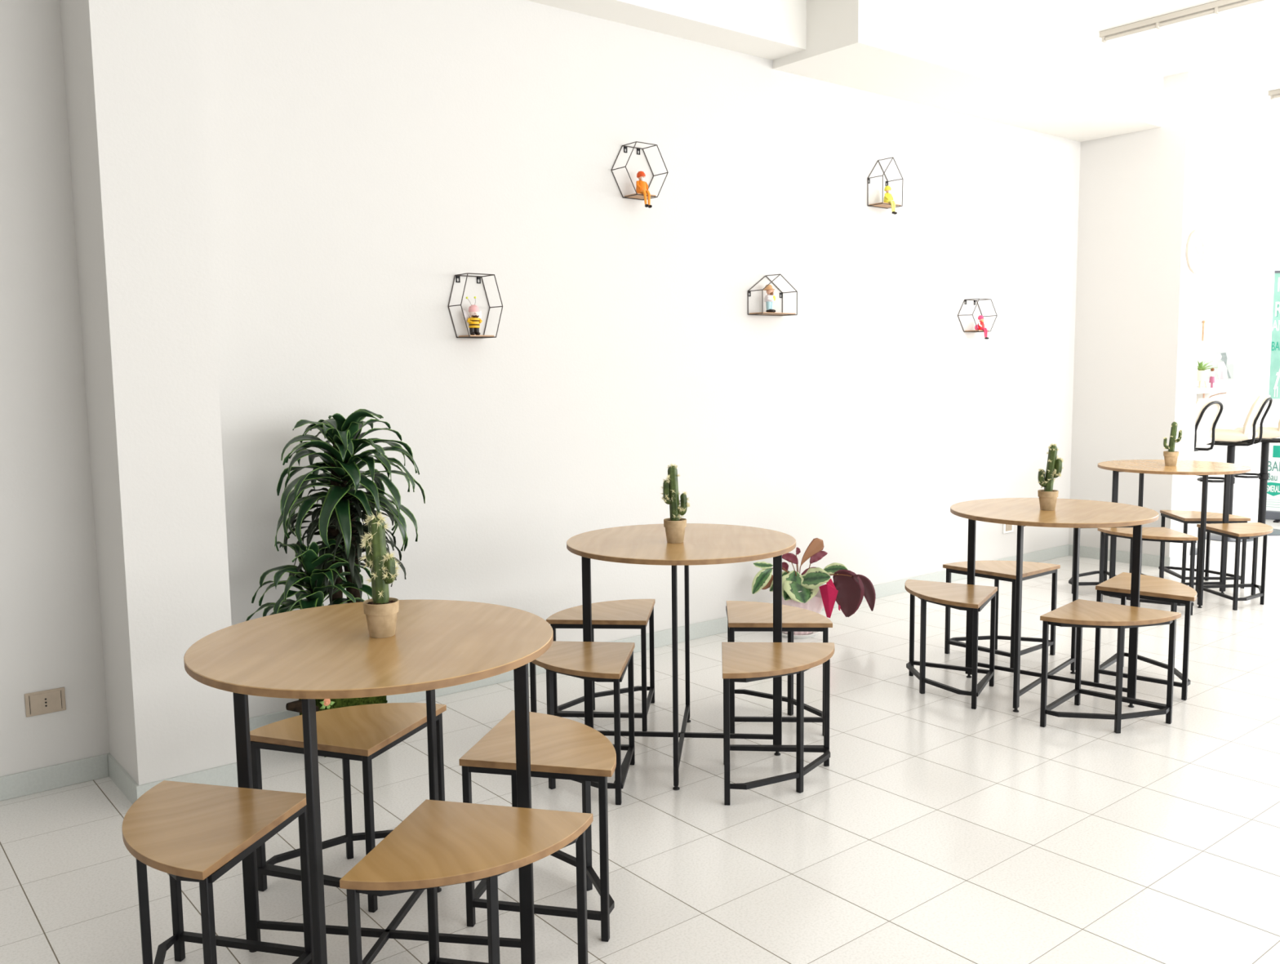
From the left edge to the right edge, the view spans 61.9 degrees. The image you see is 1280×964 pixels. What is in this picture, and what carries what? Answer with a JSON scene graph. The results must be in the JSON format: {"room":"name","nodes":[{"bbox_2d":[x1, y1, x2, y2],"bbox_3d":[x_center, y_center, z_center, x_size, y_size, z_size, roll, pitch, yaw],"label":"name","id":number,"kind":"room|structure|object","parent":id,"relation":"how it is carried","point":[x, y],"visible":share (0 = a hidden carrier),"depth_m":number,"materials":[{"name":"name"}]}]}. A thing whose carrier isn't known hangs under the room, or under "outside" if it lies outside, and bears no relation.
{"room":"cafe","nodes":[
{"label":"cafe","id":0,"kind":"room"},
{"bbox_2d":[0,0,109,776],"bbox_3d":[-3.450,-0.425,2.247,4.300,3.120,0.258,-6,8,-39],"label":"wall","id":1,"kind":"structure","parent":0,"point":[51,632],"depth_m":3.37,"materials":[{"name":"white paint"}]},
{"bbox_2d":[24,687,66,717],"bbox_3d":[-1.910,0.708,3.431,0.114,0.076,0.010,-6,8,-39],"label":"wall socket","id":2,"kind":"object","parent":1,"relation":"attached to","point":[38,703],"visible":1,"depth_m":3.43,"materials":[{"name":"beige plastic"}]},
{"bbox_2d":[0,754,108,800],"bbox_3d":[-3.320,1.095,2.325,3.970,0.077,0.009,-6,8,-39],"label":"baseboard","id":3,"kind":"structure","parent":1,"relation":"attached to","point":[66,774],"depth_m":3.46,"materials":[{"name":"tile"}]},
{"bbox_2d":[59,0,236,785],"bbox_3d":[-1.575,-0.569,3.388,0.304,3.120,0.425,-6,8,-39],"label":"column","id":4,"kind":"structure","parent":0,"point":[133,76],"depth_m":3.25,"materials":[{"name":"white paint"}]},
{"bbox_2d":[106,752,238,804],"bbox_3d":[-1.553,0.944,3.544,0.322,0.077,0.434,-6,8,-39],"label":"baseboard","id":5,"kind":"structure","parent":4,"relation":"attached to","point":[225,775],"depth_m":3.41,"materials":[{"name":"tile"}]},
{"bbox_2d":[363,597,399,638],"bbox_3d":[-0.572,0.301,2.364,0.078,0.078,0.078,-2,6,-14],"label":"pot","id":6,"kind":"object","parent":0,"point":[380,613],"depth_m":2.34,"materials":[{"name":"ceramic"}]},
{"bbox_2d":[0,512,1279,963],"bbox_3d":[2.999,1.081,2.643,14.600,0.120,7.968,-6,8,-39],"label":"floor","id":7,"kind":"structure","parent":0,"point":[937,828],"depth_m":3.12,"materials":[{"name":"tile"}]},
{"bbox_2d":[121,780,314,963],"bbox_3d":[-0.938,0.905,2.214,0.374,0.418,0.372,1,6,14],"label":"stool","id":8,"kind":"object","parent":7,"relation":"on","point":[188,832],"visible":0.99,"depth_m":2.20,"materials":[{"name":"brown wood"}]},
{"bbox_2d":[245,408,425,757],"bbox_3d":[-1.060,0.352,3.735,0.612,1.203,0.497,-5,7,-32],"label":"dracaena","id":9,"kind":"object","parent":7,"relation":"on","point":[340,528],"visible":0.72,"depth_m":3.64,"materials":[{"name":"green plant"}]},
{"bbox_2d":[323,698,330,706],"bbox_3d":[-1.083,0.762,3.696,0.028,0.027,0.012,-6,8,-39],"label":"flower","id":10,"kind":"object","parent":9,"relation":"on","point":[326,702],"depth_m":3.69,"materials":[{"name":"pink plant"}]},
{"bbox_2d":[298,695,387,757],"bbox_3d":[-1.076,0.832,3.868,0.250,0.220,0.229,-6,8,-39],"label":"planter","id":11,"kind":"object","parent":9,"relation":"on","point":[322,704],"depth_m":3.76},
{"bbox_2d":[249,702,446,912],"bbox_3d":[-0.769,0.836,2.851,0.372,0.418,0.374,1,6,20],"label":"stool","id":12,"kind":"object","parent":7,"relation":"on","point":[364,732],"visible":0.8,"depth_m":2.75,"materials":[{"name":"brown wood"}]},
{"bbox_2d":[183,600,553,963],"bbox_3d":[-0.577,0.715,2.390,0.779,0.750,0.779,0,6,9],"label":"round table","id":13,"kind":"object","parent":7,"relation":"on","point":[308,655],"visible":0.79,"depth_m":2.30,"materials":[{"name":"brown wood"}]},
{"bbox_2d":[359,511,399,638],"bbox_3d":[-0.572,0.200,2.354,0.092,0.281,0.076,-2,6,-14],"label":"potted cactus","id":14,"kind":"object","parent":13,"relation":"on","point":[381,611],"visible":1,"depth_m":2.34,"materials":[{"name":"plant"}]},
{"bbox_2d":[339,799,593,963],"bbox_3d":[-0.317,0.910,2.091,0.372,0.418,0.374,1,6,13],"label":"stool","id":15,"kind":"object","parent":7,"relation":"on","point":[441,843],"visible":1,"depth_m":2.07,"materials":[{"name":"brown wood"}]},
{"bbox_2d":[458,710,616,942],"bbox_3d":[-0.204,0.846,2.686,0.374,0.418,0.372,1,6,13],"label":"stool","id":16,"kind":"object","parent":7,"relation":"on","point":[561,748],"visible":0.83,"depth_m":2.55,"materials":[{"name":"brown wood"}]},
{"bbox_2d":[529,640,635,804],"bbox_3d":[-0.220,0.766,3.444,0.374,0.418,0.372,0,6,7],"label":"stool","id":17,"kind":"object","parent":7,"relation":"on","point":[595,661],"visible":0.62,"depth_m":3.38,"materials":[{"name":"black metal"}]},
{"bbox_2d":[546,599,655,731],"bbox_3d":[-0.141,0.694,4.115,0.372,0.418,0.374,0,6,6],"label":"stool","id":18,"kind":"object","parent":7,"relation":"on","point":[629,613],"visible":0.8,"depth_m":3.97,"materials":[{"name":"black metal"}]},
{"bbox_2d":[566,523,795,790],"bbox_3d":[0.144,0.570,3.683,0.779,0.750,0.779,0,6,6],"label":"round table","id":19,"kind":"object","parent":7,"relation":"on","point":[704,544],"visible":0.8,"depth_m":3.62,"materials":[{"name":"black metal"}]},
{"bbox_2d":[660,462,690,543],"bbox_3d":[0.118,0.068,3.579,0.089,0.270,0.078,-4,7,-30],"label":"potted cactus","id":20,"kind":"object","parent":19,"relation":"on","point":[675,526],"visible":1,"depth_m":3.56,"materials":[{"name":"ceramic"}]},
{"bbox_2d":[663,517,686,543],"bbox_3d":[0.118,0.164,3.588,0.078,0.078,0.078,-1,6,2],"label":"pot","id":21,"kind":"object","parent":20,"relation":"on","point":[675,527],"depth_m":3.56,"materials":[{"name":"ceramic"}]},
{"bbox_2d":[721,642,835,805],"bbox_3d":[0.449,0.762,3.401,0.372,0.418,0.374,0,6,4],"label":"stool","id":22,"kind":"object","parent":7,"relation":"on","point":[742,662],"visible":1,"depth_m":3.35,"materials":[{"name":"black metal"}]},
{"bbox_2d":[725,600,832,736],"bbox_3d":[0.516,0.694,4.036,0.374,0.418,0.372,0,6,4],"label":"stool","id":23,"kind":"object","parent":7,"relation":"on","point":[742,615],"visible":0.81,"depth_m":3.89,"materials":[{"name":"black metal"}]},
{"bbox_2d":[751,537,875,638],"bbox_3d":[0.855,0.526,5.295,0.586,0.481,0.260,1,6,20],"label":"potted calathea","id":24,"kind":"object","parent":7,"relation":"on","point":[806,590],"visible":0.82,"depth_m":5.32,"materials":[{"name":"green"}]},
{"bbox_2d":[904,579,997,709],"bbox_3d":[1.227,0.651,4.359,0.374,0.418,0.372,3,7,29],"label":"stool","id":25,"kind":"object","parent":7,"relation":"on","point":[962,597],"visible":1,"depth_m":4.33,"materials":[{"name":"black metal"}]},
{"bbox_2d":[942,560,1060,668],"bbox_3d":[1.659,0.587,4.919,0.374,0.418,0.372,-6,8,-39],"label":"stool","id":26,"kind":"object","parent":7,"relation":"on","point":[1006,571],"visible":0.84,"depth_m":4.87,"materials":[{"name":"black metal"}]},
{"bbox_2d":[950,497,1159,712],"bbox_3d":[1.656,0.483,4.326,0.779,0.750,0.779,4,8,40],"label":"round table","id":27,"kind":"object","parent":7,"relation":"on","point":[1077,514],"visible":0.91,"depth_m":4.16,"materials":[{"name":"black metal"}]},
{"bbox_2d":[1037,444,1063,510],"bbox_3d":[1.636,-0.022,4.258,0.077,0.268,0.091,-6,8,-41],"label":"potted cactus","id":28,"kind":"object","parent":27,"relation":"on","point":[1048,496],"visible":1,"depth_m":4.25,"materials":[{"name":"ceramic"}]},
{"bbox_2d":[1037,489,1058,510],"bbox_3d":[1.632,0.072,4.273,0.078,0.078,0.078,2,6,21],"label":"pot","id":29,"kind":"object","parent":28,"relation":"on","point":[1047,498],"depth_m":4.25,"materials":[{"name":"ceramic"}]},
{"bbox_2d":[1068,525,1133,593],"bbox_3d":[2.679,0.422,6.364,0.372,0.418,0.374,-1,6,-1],"label":"stool","id":30,"kind":"object","parent":7,"relation":"on","point":[1106,537],"visible":0.12,"depth_m":6.31,"materials":[{"name":"black metal"}]},
{"bbox_2d":[1040,599,1181,733],"bbox_3d":[1.723,0.691,3.922,0.372,0.418,0.374,5,8,42],"label":"stool","id":31,"kind":"object","parent":7,"relation":"on","point":[1080,614],"visible":1,"depth_m":3.91,"materials":[{"name":"black metal"}]},
{"bbox_2d":[1093,572,1196,700],"bbox_3d":[2.143,0.631,4.448,0.374,0.418,0.372,4,8,40],"label":"stool","id":32,"kind":"object","parent":7,"relation":"on","point":[1151,588],"visible":0.72,"depth_m":4.36,"materials":[{"name":"black metal"}]},
{"bbox_2d":[1097,527,1198,615],"bbox_3d":[2.742,0.481,5.797,0.374,0.418,0.372,-1,6,1],"label":"stool","id":33,"kind":"object","parent":7,"relation":"on","point":[1162,535],"visible":0.77,"depth_m":5.76,"materials":[{"name":"black metal"}]},
{"bbox_2d":[1097,459,1251,608],"bbox_3d":[3.028,0.278,6.105,0.779,0.750,0.779,-1,6,-3],"label":"round table","id":34,"kind":"object","parent":7,"relation":"on","point":[1203,468],"visible":0.73,"depth_m":6.04,"materials":[{"name":"black metal"}]},
{"bbox_2d":[1163,421,1182,466],"bbox_3d":[3.010,-0.220,6.039,0.081,0.254,0.088,-4,7,-27],"label":"potted cactus","id":35,"kind":"object","parent":34,"relation":"on","point":[1171,456],"visible":1,"depth_m":6.03,"materials":[{"name":"ceramic"}]},
{"bbox_2d":[1163,450,1178,466],"bbox_3d":[3.009,-0.134,6.052,0.080,0.080,0.080,2,7,26],"label":"pot","id":36,"kind":"object","parent":35,"relation":"on","point":[1171,457],"depth_m":6.03,"materials":[{"name":"ceramic"}]},
{"bbox_2d":[1158,510,1250,588],"bbox_3d":[3.408,0.401,6.472,0.374,0.418,0.372,0,6,5],"label":"stool","id":37,"kind":"object","parent":7,"relation":"on","point":[1184,517],"visible":0.77,"depth_m":6.33,"materials":[{"name":"black metal"}]},
{"bbox_2d":[1189,397,1223,555],"bbox_3d":[3.800,-0.051,7.535,0.380,1.086,0.492,-5,7,-37],"label":"bar stool","id":38,"kind":"object","parent":7,"relation":"on","point":[1209,411],"visible":0.24,"depth_m":7.36,"materials":[{"name":"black metal"}]},
{"bbox_2d":[1195,522,1273,610],"bbox_3d":[3.361,0.461,5.909,0.372,0.418,0.374,-1,6,-5],"label":"stool","id":39,"kind":"object","parent":7,"relation":"on","point":[1239,531],"visible":0.93,"depth_m":5.86,"materials":[{"name":"black metal"}]},
{"bbox_2d":[1196,394,1272,542],"bbox_3d":[4.456,-0.115,8.056,0.492,1.086,0.380,4,8,40],"label":"bar stool","id":40,"kind":"object","parent":7,"relation":"on","point":[1230,438],"visible":0.57,"depth_m":7.93,"materials":[{"name":"beige leather"}]},
{"bbox_2d":[1234,419,1279,535],"bbox_3d":[4.869,-0.148,8.322,0.492,1.086,0.380,4,8,39],"label":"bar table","id":41,"kind":"object","parent":7,"relation":"on","point":[1269,434],"visible":0.52,"depth_m":8.30,"materials":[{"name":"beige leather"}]},
{"bbox_2d":[1265,270,1279,522],"bbox_3d":[5.587,-0.690,8.664,0.860,2.075,0.280,4,8,39],"label":"banner","id":42,"kind":"object","parent":7,"relation":"on","point":[1273,503],"visible":0.93,"depth_m":8.91,"materials":[{"name":"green plastic"}]},
{"bbox_2d":[198,0,1279,718],"bbox_3d":[2.211,-0.979,6.823,10.300,3.120,0.200,-6,8,-39],"label":"wall","id":43,"kind":"structure","parent":0,"point":[364,157],"depth_m":4.87,"materials":[{"name":"white paint"}]},
{"bbox_2d":[448,272,502,338],"bbox_3d":[-0.665,-0.711,4.318,0.196,0.253,0.106,-6,8,-39],"label":"wall shelf","id":44,"kind":"object","parent":43,"relation":"attached to","point":[457,276],"visible":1,"depth_m":4.31,"materials":[{"name":"grey metal"}]},
{"bbox_2d":[463,296,482,335],"bbox_3d":[-0.671,-0.672,4.317,0.078,0.156,0.048,-4,7,-31],"label":"figurine","id":45,"kind":"object","parent":44,"relation":"on","point":[473,322],"visible":0.98,"depth_m":4.31,"materials":[{"name":"yellow plastic"}]},
{"bbox_2d":[611,141,668,199],"bbox_3d":[-0.001,-1.394,4.792,0.248,0.231,0.106,-6,8,-39],"label":"wall shelf","id":46,"kind":"object","parent":43,"relation":"attached to","point":[635,196],"visible":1,"depth_m":4.79,"materials":[{"name":"grey metal"}]},
{"bbox_2d":[635,171,652,208],"bbox_3d":[0.019,-1.305,4.765,0.084,0.166,0.064,3,7,34],"label":"figurine","id":47,"kind":"object","parent":46,"relation":"on","point":[642,187],"visible":0.98,"depth_m":4.75,"materials":[{"name":"orange plastic"}]},
{"bbox_2d":[248,544,1068,731],"bbox_3d":[0.716,0.695,5.635,5.854,0.077,0.009,-6,8,-39],"label":"baseboard","id":48,"kind":"structure","parent":43,"relation":"attached to","point":[705,628],"depth_m":5.18,"materials":[{"name":"tile"}]},
{"bbox_2d":[527,0,806,60],"bbox_3d":[-0.404,-2.118,4.321,2.917,0.264,0.223,-6,8,-39],"label":"ceiling beam","id":49,"kind":"structure","parent":43,"relation":"attached to","point":[770,29],"depth_m":4.86,"materials":[{"name":"white paint"}]},
{"bbox_2d":[747,274,797,315],"bbox_3d":[0.668,-0.942,5.377,0.252,0.201,0.106,-6,8,-39],"label":"wall shelf","id":50,"kind":"object","parent":43,"relation":"attached to","point":[762,313],"visible":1,"depth_m":5.37,"materials":[{"name":"grey metal"}]},
{"bbox_2d":[763,284,775,312],"bbox_3d":[0.650,-0.920,5.362,0.069,0.142,0.069,-2,6,-15],"label":"figurine","id":51,"kind":"object","parent":50,"relation":"on","point":[769,299],"visible":0.94,"depth_m":5.34,"materials":[{"name":"teal"}]},
{"bbox_2d":[867,157,902,208],"bbox_3d":[1.346,-1.644,5.861,0.178,0.256,0.106,-6,8,-39],"label":"wall shelf","id":52,"kind":"object","parent":43,"relation":"attached to","point":[882,205],"visible":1,"depth_m":5.86,"materials":[{"name":"grey metal"}]},
{"bbox_2d":[883,185,897,214],"bbox_3d":[1.370,-1.542,5.839,0.080,0.158,0.061,3,7,34],"label":"figurine","id":53,"kind":"object","parent":52,"relation":"on","point":[888,197],"visible":0.99,"depth_m":5.83,"materials":[{"name":"yellow plastic"}]},
{"bbox_2d":[773,0,1164,142],"bbox_3d":[1.981,-2.307,6.031,2.955,0.306,0.543,-6,8,-39],"label":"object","id":54,"kind":"structure","parent":43,"relation":"attached to","point":[938,54],"depth_m":5.65,"materials":[{"name":"white paint"}]},
{"bbox_2d":[957,298,997,332],"bbox_3d":[2.052,-1.012,6.493,0.261,0.197,0.106,-6,8,-39],"label":"wall shelf","id":55,"kind":"object","parent":43,"relation":"attached to","point":[974,300],"visible":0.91,"depth_m":6.49,"materials":[{"name":"grey metal"}]},
{"bbox_2d":[974,315,988,339],"bbox_3d":[2.077,-0.939,6.477,0.081,0.146,0.058,3,7,32],"label":"figurine","id":56,"kind":"object","parent":55,"relation":"on","point":[980,326],"visible":1,"depth_m":6.47,"materials":[{"name":"red"}]},
{"bbox_2d":[1002,524,1013,533],"bbox_3d":[2.402,0.293,6.963,0.114,0.076,0.010,-6,8,-39],"label":"wall socket","id":57,"kind":"object","parent":43,"relation":"attached to","point":[1006,528],"visible":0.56,"depth_m":6.95,"materials":[{"name":"white plastic"}]},
{"bbox_2d":[1201,320,1205,341],"bbox_3d":[4.484,-1.205,8.498,0.026,0.161,0.021,-6,8,-39],"label":"hook rail","id":58,"kind":"object","parent":43,"relation":"attached to","point":[1203,322],"visible":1,"depth_m":8.49,"materials":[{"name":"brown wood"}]},
{"bbox_2d":[1196,386,1250,398],"bbox_3d":[4.024,-0.617,8.005,1.850,0.160,0.300,-6,8,-39],"label":"shelf","id":59,"kind":"object","parent":43,"relation":"attached to","point":[1223,389],"visible":0.34,"depth_m":8.20,"materials":[{"name":"beige"}]},
{"bbox_2d":[1196,360,1217,388],"bbox_3d":[4.224,-0.819,8.019,0.187,0.226,0.200,-6,8,-39],"label":"shelf plant","id":60,"kind":"object","parent":59,"relation":"on","point":[1202,375],"visible":0.85,"depth_m":7.99,"materials":[{"name":"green plant"}]},
{"bbox_2d":[1208,367,1214,387],"bbox_3d":[4.333,-0.790,8.087,0.040,0.152,0.039,-6,8,-39],"label":"figurine","id":61,"kind":"object","parent":59,"relation":"on","point":[1211,380],"visible":0.86,"depth_m":8.07,"materials":[{"name":"pink"}]},
{"bbox_2d":[1196,344,1241,386],"bbox_3d":[4.564,-0.924,8.493,0.380,0.325,0.076,2,7,23],"label":"picture frame","id":62,"kind":"object","parent":59,"relation":"on","point":[1227,359],"visible":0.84,"depth_m":8.46,"materials":[{"name":"beige"}]},
{"bbox_2d":[1199,351,1234,379],"bbox_3d":[4.575,-0.923,8.482,0.250,0.213,0.039,2,7,23],"label":"print","id":63,"kind":"object","parent":62,"relation":"attached to","point":[1224,362],"depth_m":8.47,"materials":[{"name":"white"}]},
{"bbox_2d":[1191,503,1258,528],"bbox_3d":[4.686,0.310,8.818,3.755,0.077,0.009,-6,8,-39],"label":"baseboard","id":64,"kind":"structure","parent":43,"relation":"attached to","point":[1251,509],"depth_m":9.26,"materials":[{"name":"tile"}]},
{"bbox_2d":[939,0,1279,151],"bbox_3d":[2.958,-2.141,2.304,14.600,0.120,7.968,-6,8,-39],"label":"ceiling","id":65,"kind":"structure","parent":0,"point":[1237,49],"depth_m":5.99,"materials":[{"name":"white paint"}]},
{"bbox_2d":[1098,0,1264,42],"bbox_3d":[2.975,-2.360,5.222,0.036,0.055,1.500,-6,8,-39],"label":"ceiling track","id":66,"kind":"object","parent":65,"relation":"attached to","point":[1216,6],"visible":1,"depth_m":5.49,"materials":[{"name":"beige metal"}]},
{"bbox_2d":[1267,88,1279,99],"bbox_3d":[4.657,-2.521,6.552,0.036,0.055,1.470,-6,8,-39],"label":"ceiling track","id":67,"kind":"object","parent":65,"relation":"attached to","point":[1273,94],"visible":1,"depth_m":7.08,"materials":[{"name":"beige"}]},
{"bbox_2d":[1068,71,1209,566],"bbox_3d":[3.309,-1.025,7.131,0.290,3.120,0.696,-6,8,-39],"label":"pillar","id":68,"kind":"structure","parent":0,"point":[1142,193],"depth_m":6.97,"materials":[{"name":"white paint"}]},
{"bbox_2d":[1068,544,1170,567],"bbox_3d":[3.218,0.500,7.190,0.009,0.077,0.696,-6,8,-39],"label":"baseboard","id":69,"kind":"structure","parent":68,"relation":"attached to","point":[1148,560],"depth_m":7.16,"materials":[{"name":"tile"}]},
{"bbox_2d":[1186,229,1207,273],"bbox_3d":[3.567,-1.475,6.835,0.276,0.276,0.020,-6,8,-39],"label":"wall clock","id":70,"kind":"object","parent":68,"relation":"attached to","point":[1196,246],"visible":1,"depth_m":6.83,"materials":[{"name":"beige"}]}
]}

